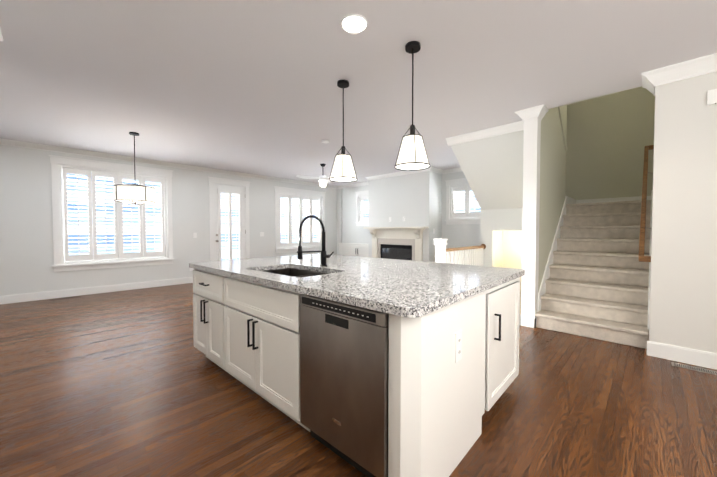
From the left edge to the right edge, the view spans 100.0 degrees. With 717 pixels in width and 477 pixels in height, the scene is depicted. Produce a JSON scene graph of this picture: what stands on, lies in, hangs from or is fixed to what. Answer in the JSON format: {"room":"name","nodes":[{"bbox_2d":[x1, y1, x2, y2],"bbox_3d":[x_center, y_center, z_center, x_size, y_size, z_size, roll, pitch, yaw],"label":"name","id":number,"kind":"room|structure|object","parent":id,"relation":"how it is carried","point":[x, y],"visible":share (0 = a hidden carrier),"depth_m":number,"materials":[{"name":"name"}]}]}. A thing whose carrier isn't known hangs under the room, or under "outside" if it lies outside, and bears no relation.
{"room":"kitchen","nodes":[
{"label":"kitchen","id":0,"kind":"room"},
{"bbox_2d":[0,145,336,295],"bbox_3d":[-4.426,-0.316,6.667,0.160,2.740,10.900,1,2,44],"label":"wall","id":1,"kind":"structure","parent":0,"point":[26,242],"depth_m":5.83,"materials":[{"name":"white paint"}]},
{"bbox_2d":[59,165,166,263],"bbox_3d":[-4.910,-0.453,6.151,0.141,1.816,1.686,1,2,44],"label":"window shutters","id":2,"kind":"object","parent":1,"relation":"in","point":[119,254],"depth_m":6.00,"materials":[{"name":"white wood"}]},
{"bbox_2d":[213,184,245,260],"bbox_3d":[-3.281,-0.168,7.720,0.127,2.376,0.809,1,2,44],"label":"patio door","id":3,"kind":"structure","parent":1,"relation":"in","point":[219,190],"depth_m":7.69,"materials":[{"name":"white"}]},
{"bbox_2d":[278,192,321,247],"bbox_3d":[-1.806,-0.543,9.338,0.141,1.636,1.626,1,2,44],"label":"living room window","id":4,"kind":"structure","parent":1,"relation":"in","point":[300,209],"depth_m":9.27,"materials":[{"name":"white wood"}]},
{"bbox_2d":[190,217,434,270],"bbox_3d":[-1.043,0.106,7.215,3.938,1.310,4.325,1,2,44],"label":"switch plates","id":5,"kind":"object","parent":1,"relation":"attached to","point":[195,236],"visible":0.88,"depth_m":7.36,"materials":[{"name":"white plastic"}]},
{"bbox_2d":[0,283,716,476],"bbox_3d":[-0.965,1.198,3.335,9.900,0.120,10.900,1,2,44],"label":"floor","id":6,"kind":"structure","parent":0,"point":[131,383],"depth_m":2.06,"materials":[{"name":"brown wood"}]},
{"bbox_2d":[48,296,80,300],"bbox_3d":[-5.329,1.083,5.459,0.120,0.004,0.420,1,2,44],"label":"floor vent","id":7,"kind":"object","parent":6,"relation":"in","point":[63,298],"visible":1,"depth_m":5.42,"materials":[{"name":"brown metal"}]},
{"bbox_2d":[300,294,388,476],"bbox_3d":[0.092,0.746,1.742,0.610,0.854,0.606,1,2,43],"label":"dishwasher","id":8,"kind":"object","parent":6,"relation":"on","point":[344,366],"visible":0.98,"depth_m":1.47,"materials":[{"name":"silver metal"}]},
{"bbox_2d":[338,243,353,255],"bbox_3d":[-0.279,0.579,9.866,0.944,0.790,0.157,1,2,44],"label":"base cabinet","id":9,"kind":"object","parent":6,"relation":"on","point":[347,249],"depth_m":9.86,"materials":[{"name":"white wood"}]},
{"bbox_2d":[189,266,524,476],"bbox_3d":[-0.149,0.719,2.608,2.511,0.876,1.617,1,2,43],"label":"kitchen island","id":10,"kind":"object","parent":6,"relation":"on","point":[453,351],"depth_m":1.77,"materials":[{"name":"painted wood"},{"name":"granite"},{"name":"black metal"}]},
{"bbox_2d":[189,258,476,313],"bbox_3d":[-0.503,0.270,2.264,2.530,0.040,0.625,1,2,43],"label":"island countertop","id":11,"kind":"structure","parent":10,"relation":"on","point":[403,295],"depth_m":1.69,"materials":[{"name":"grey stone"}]},
{"bbox_2d":[261,254,524,289],"bbox_3d":[0.059,0.254,2.875,2.530,0.040,1.035,1,2,43],"label":"island countertop","id":12,"kind":"structure","parent":10,"relation":"on","point":[479,276],"depth_m":2.46,"materials":[{"name":"grey stone"}]},
{"bbox_2d":[297,215,333,265],"bbox_3d":[-0.371,0.018,2.558,0.199,0.446,0.266,1,2,43],"label":"faucet","id":13,"kind":"object","parent":12,"relation":"on","point":[324,256],"visible":1,"depth_m":2.59,"materials":[{"name":"black metal"}]},
{"bbox_2d":[354,243,368,256],"bbox_3d":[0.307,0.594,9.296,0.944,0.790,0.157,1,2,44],"label":"base cabinet","id":14,"kind":"object","parent":6,"relation":"on","point":[354,249],"depth_m":9.40,"materials":[{"name":"white wood"}]},
{"bbox_2d":[363,227,428,260],"bbox_3d":[0.939,0.362,7.852,1.940,1.325,0.762,1,2,44],"label":"fireplace","id":15,"kind":"object","parent":6,"relation":"on","point":[402,243],"visible":0.56,"depth_m":7.81,"materials":[{"name":"beige tile"}]},
{"bbox_2d":[433,238,485,265],"bbox_3d":[2.114,0.531,5.596,0.215,1.099,2.440,1,2,44],"label":"railing","id":16,"kind":"object","parent":6,"relation":"on","point":[456,255],"visible":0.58,"depth_m":5.21,"materials":[{"name":"white wood"}]},
{"bbox_2d":[521,117,540,316],"bbox_3d":[2.216,-0.245,3.865,0.156,2.740,0.150,1,2,44],"label":"post","id":17,"kind":"object","parent":6,"relation":"on","point":[531,208],"visible":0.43,"depth_m":3.81,"materials":[{"name":"white"}]},
{"bbox_2d":[535,200,650,348],"bbox_3d":[3.064,1.115,4.846,2.332,3.360,2.686,1,2,44],"label":"carpeted stairs","id":18,"kind":"structure","parent":6,"relation":"on","point":[597,283],"depth_m":3.84,"materials":[{"name":"beige carpet"}]},
{"bbox_2d":[671,362,716,374],"bbox_3d":[3.033,1.154,2.609,0.440,0.004,0.100,1,2,44],"label":"floor vent","id":19,"kind":"object","parent":6,"relation":"in","point":[694,368],"visible":1,"depth_m":2.66,"materials":[{"name":"silver metal"}]},
{"bbox_2d":[0,0,716,185],"bbox_3d":[-0.965,-2.380,3.245,9.900,1.560,10.900,1,2,44],"label":"ceiling","id":20,"kind":"structure","parent":0,"point":[247,86],"depth_m":2.83,"materials":[{"name":"white paint"}]},
{"bbox_2d":[114,132,155,204],"bbox_3d":[-3.480,-1.081,4.680,0.528,1.110,0.528,1,2,44],"label":"chandelier","id":21,"kind":"object","parent":20,"relation":"hanging from","point":[135,193],"visible":1,"depth_m":4.53,"materials":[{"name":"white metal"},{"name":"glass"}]},
{"bbox_2d":[296,163,329,183],"bbox_3d":[-0.879,-1.492,6.731,1.191,0.390,1.083,1,2,44],"label":"ceiling fan","id":22,"kind":"object","parent":20,"relation":"hanging from","point":[323,179],"visible":0.88,"depth_m":6.77,"materials":[{"name":"white metal"}]},
{"bbox_2d":[329,80,357,181],"bbox_3d":[-0.157,-1.100,3.090,0.296,0.992,0.296,1,2,44],"label":"pendant light","id":23,"kind":"object","parent":20,"relation":"hanging from","point":[343,170],"visible":1,"depth_m":3.03,"materials":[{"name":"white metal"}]},
{"bbox_2d":[341,14,367,33],"bbox_3d":[-0.032,-1.570,2.202,0.200,0.014,0.200,1,2,44],"label":"recessed light","id":24,"kind":"object","parent":20,"relation":"in","point":[354,23],"visible":1,"depth_m":2.19,"materials":[{"name":"white plastic"}]},
{"bbox_2d":[394,41,430,170],"bbox_3d":[0.446,-1.084,2.476,0.296,0.992,0.296,1,2,44],"label":"pendant light","id":25,"kind":"object","parent":20,"relation":"hanging from","point":[412,154],"visible":1,"depth_m":2.42,"materials":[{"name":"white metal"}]},
{"bbox_2d":[369,171,441,261],"bbox_3d":[1.198,-0.352,8.100,1.960,2.740,0.600,1,2,44],"label":"wall","id":26,"kind":"structure","parent":0,"point":[414,199],"depth_m":7.58,"materials":[{"name":"white paint"}]},
{"bbox_2d":[451,130,523,209],"bbox_3d":[2.461,-1.157,5.104,1.260,1.220,1.540,1,2,44],"label":"wall","id":27,"kind":"structure","parent":0,"point":[492,168],"depth_m":5.09,"materials":[{"name":"white paint"}]},
{"bbox_2d":[337,86,654,256],"bbox_3d":[2.735,-0.257,7.100,9.900,6.000,0.210,1,2,44],"label":"wall","id":28,"kind":"structure","parent":0,"point":[609,138],"depth_m":5.43,"materials":[{"name":"white paint"}]},
{"bbox_2d":[359,195,368,221],"bbox_3d":[0.259,-0.937,9.515,0.576,0.816,0.141,1,2,44],"label":"window","id":29,"kind":"structure","parent":28,"relation":"in","point":[361,209],"depth_m":9.57,"materials":[{"name":"white"}]},
{"bbox_2d":[450,184,479,218],"bbox_3d":[2.624,-0.880,7.214,0.856,0.816,0.141,1,2,44],"label":"window","id":30,"kind":"structure","parent":28,"relation":"in","point":[467,214],"depth_m":7.25,"materials":[{"name":"white"}]},
{"bbox_2d":[577,196,648,203],"bbox_3d":[4.465,-0.647,5.318,0.990,0.140,0.016,1,2,44],"label":"trim","id":31,"kind":"structure","parent":28,"relation":"attached to","point":[636,198],"depth_m":5.31,"materials":[{"name":"white wood"}]},
{"bbox_2d":[647,190,652,328],"bbox_3d":[3.951,0.217,4.071,0.016,1.805,2.550,1,2,44],"label":"trim","id":32,"kind":"structure","parent":28,"relation":"attached to","point":[650,197],"depth_m":3.49,"materials":[{"name":"white wood"}]},
{"bbox_2d":[480,105,566,313],"bbox_3d":[2.616,-0.109,5.196,1.430,6.000,2.790,1,2,44],"label":"wall","id":33,"kind":"structure","parent":0,"point":[501,234],"depth_m":4.71,"materials":[{"name":"beige paint"}]},
{"bbox_2d":[538,108,576,310],"bbox_3d":[3.219,-0.463,4.767,0.020,3.130,2.550,1,2,44],"label":"trim","id":34,"kind":"structure","parent":33,"relation":"attached to","point":[546,275],"depth_m":4.52,"materials":[{"name":"white wood"}]},
{"bbox_2d":[558,92,616,107],"bbox_3d":[2.638,-1.621,3.482,0.540,0.030,0.040,1,2,44],"label":"trim","id":35,"kind":"structure","parent":33,"relation":"attached to","point":[614,92],"depth_m":3.47,"materials":[{"name":"white wood"}]},
{"bbox_2d":[566,200,652,214],"bbox_3d":[3.677,-0.448,5.446,2.350,0.265,0.940,1,2,44],"label":"floor","id":36,"kind":"structure","parent":0,"point":[613,208],"depth_m":4.63,"materials":[{"name":"carpet"}]},
{"bbox_2d":[649,72,716,352],"bbox_3d":[4.551,-1.010,3.247,1.950,4.300,2.850,1,2,44],"label":"wall block","id":37,"kind":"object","parent":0,"point":[683,299],"visible":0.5,"depth_m":2.77,"materials":[{"name":"white paint"}]},
{"bbox_2d":[638,145,653,261],"bbox_3d":[3.608,-0.552,3.758,0.096,1.559,1.800,1,2,44],"label":"stair handrail","id":38,"kind":"object","parent":37,"relation":"attached to","point":[641,256],"visible":1,"depth_m":3.57,"materials":[{"name":"brown wood"}]},
{"bbox_2d":[707,89,716,104],"bbox_3d":[3.160,-1.237,2.579,0.220,0.123,0.038,1,2,44],"label":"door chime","id":39,"kind":"object","parent":37,"relation":"attached to","point":[711,97],"visible":1,"depth_m":2.63,"materials":[{"name":"white plastic"}]},
{"label":"outside","id":40,"kind":"structure","parent":0,"visible":0},
{"bbox_2d":[67,174,479,259],"bbox_3d":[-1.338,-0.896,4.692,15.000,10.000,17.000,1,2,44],"label":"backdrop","id":41,"kind":"structure","parent":40,"point":[306,239],"depth_m":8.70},
{"bbox_3d":[-0.964,-0.228,3.186,10.060,2.740,11.060,1,2,44],"label":"wall","id":42,"kind":"structure","parent":0,"visible":0},
{"bbox_2d":[0,277,192,303],"bbox_3d":[-5.905,1.025,5.055,0.016,0.140,6.480,1,2,44],"label":"baseboard","id":43,"kind":"structure","parent":42,"relation":"attached to","point":[16,298],"depth_m":5.78,"materials":[{"name":"white wood"}]},
{"bbox_2d":[49,155,173,271],"bbox_3d":[-4.900,-0.462,6.141,0.210,2.100,1.950,1,2,44],"label":"window frame","id":44,"kind":"structure","parent":42,"relation":"attached to","point":[56,162],"depth_m":5.85,"materials":[{"name":"white wood"}]},
{"bbox_2d":[0,138,339,187],"bbox_3d":[-4.431,-1.637,6.464,0.070,0.088,10.650,1,2,44],"label":"crown molding","id":45,"kind":"structure","parent":42,"relation":"attached to","point":[2,141],"depth_m":6.25,"materials":[{"name":"white wood"}]},
{"bbox_2d":[208,176,249,260],"bbox_3d":[-3.334,-0.243,7.762,0.200,2.540,1.070,1,2,44],"label":"door frame","id":46,"kind":"structure","parent":42,"relation":"attached to","point":[212,180],"depth_m":7.61,"materials":[{"name":"white wood"}]},
{"bbox_2d":[274,187,325,252],"bbox_3d":[-1.796,-0.553,9.328,0.210,1.920,1.890,1,2,44],"label":"window frame","id":47,"kind":"structure","parent":42,"relation":"attached to","point":[277,189],"depth_m":9.03,"materials":[{"name":"white wood"}]},
{"bbox_2d":[355,191,368,225],"bbox_3d":[0.249,-0.947,9.504,0.810,1.100,0.210,1,2,44],"label":"window frame","id":48,"kind":"structure","parent":42,"relation":"attached to","point":[361,193],"depth_m":9.66,"materials":[{"name":"white wood"}]},
{"bbox_2d":[365,166,431,179],"bbox_3d":[0.965,-1.671,7.827,2.096,0.088,0.068,1,2,44],"label":"crown molding","id":49,"kind":"structure","parent":42,"relation":"attached to","point":[429,169],"depth_m":7.81,"materials":[{"name":"white wood"}]},
{"bbox_2d":[432,168,443,173],"bbox_3d":[1.900,-1.659,7.334,0.068,0.088,0.510,1,2,44],"label":"crown molding","id":50,"kind":"structure","parent":42,"relation":"attached to","point":[436,170],"depth_m":7.39,"materials":[{"name":"white wood"}]},
{"bbox_2d":[444,168,461,173],"bbox_3d":[2.569,-1.653,7.103,1.350,0.088,0.068,1,2,44],"label":"crown molding","id":51,"kind":"structure","parent":42,"relation":"attached to","point":[447,171],"depth_m":7.35,"materials":[{"name":"white wood"}]},
{"bbox_2d":[445,178,479,224],"bbox_3d":[2.614,-0.889,7.203,1.090,1.100,0.210,1,2,44],"label":"window frame","id":52,"kind":"structure","parent":42,"relation":"attached to","point":[455,182],"depth_m":7.37,"materials":[{"name":"white wood"}]},
{"bbox_2d":[446,123,523,145],"bbox_3d":[1.907,-1.577,4.526,1.256,0.110,0.085,1,2,44],"label":"crown molding","id":53,"kind":"structure","parent":42,"relation":"attached to","point":[507,128],"depth_m":4.54,"materials":[{"name":"white wood"}]},
{"bbox_2d":[512,108,535,127],"bbox_3d":[2.164,-1.562,3.935,0.109,0.110,0.395,1,2,44],"label":"crown molding","id":54,"kind":"structure","parent":42,"relation":"attached to","point":[523,114],"depth_m":3.81,"materials":[{"name":"white wood"}]},
{"bbox_2d":[642,53,716,91],"bbox_3d":[3.491,-1.511,2.216,2.048,0.127,0.108,1,2,44],"label":"crown molding","id":55,"kind":"structure","parent":42,"relation":"attached to","point":[695,67],"depth_m":2.75,"materials":[{"name":"white wood"}]},
{"bbox_2d":[647,341,716,369],"bbox_3d":[3.546,1.095,2.278,1.966,0.140,0.016,1,2,44],"label":"baseboard","id":56,"kind":"structure","parent":42,"relation":"attached to","point":[686,355],"depth_m":2.79,"materials":[{"name":"white wood"}]}
]}

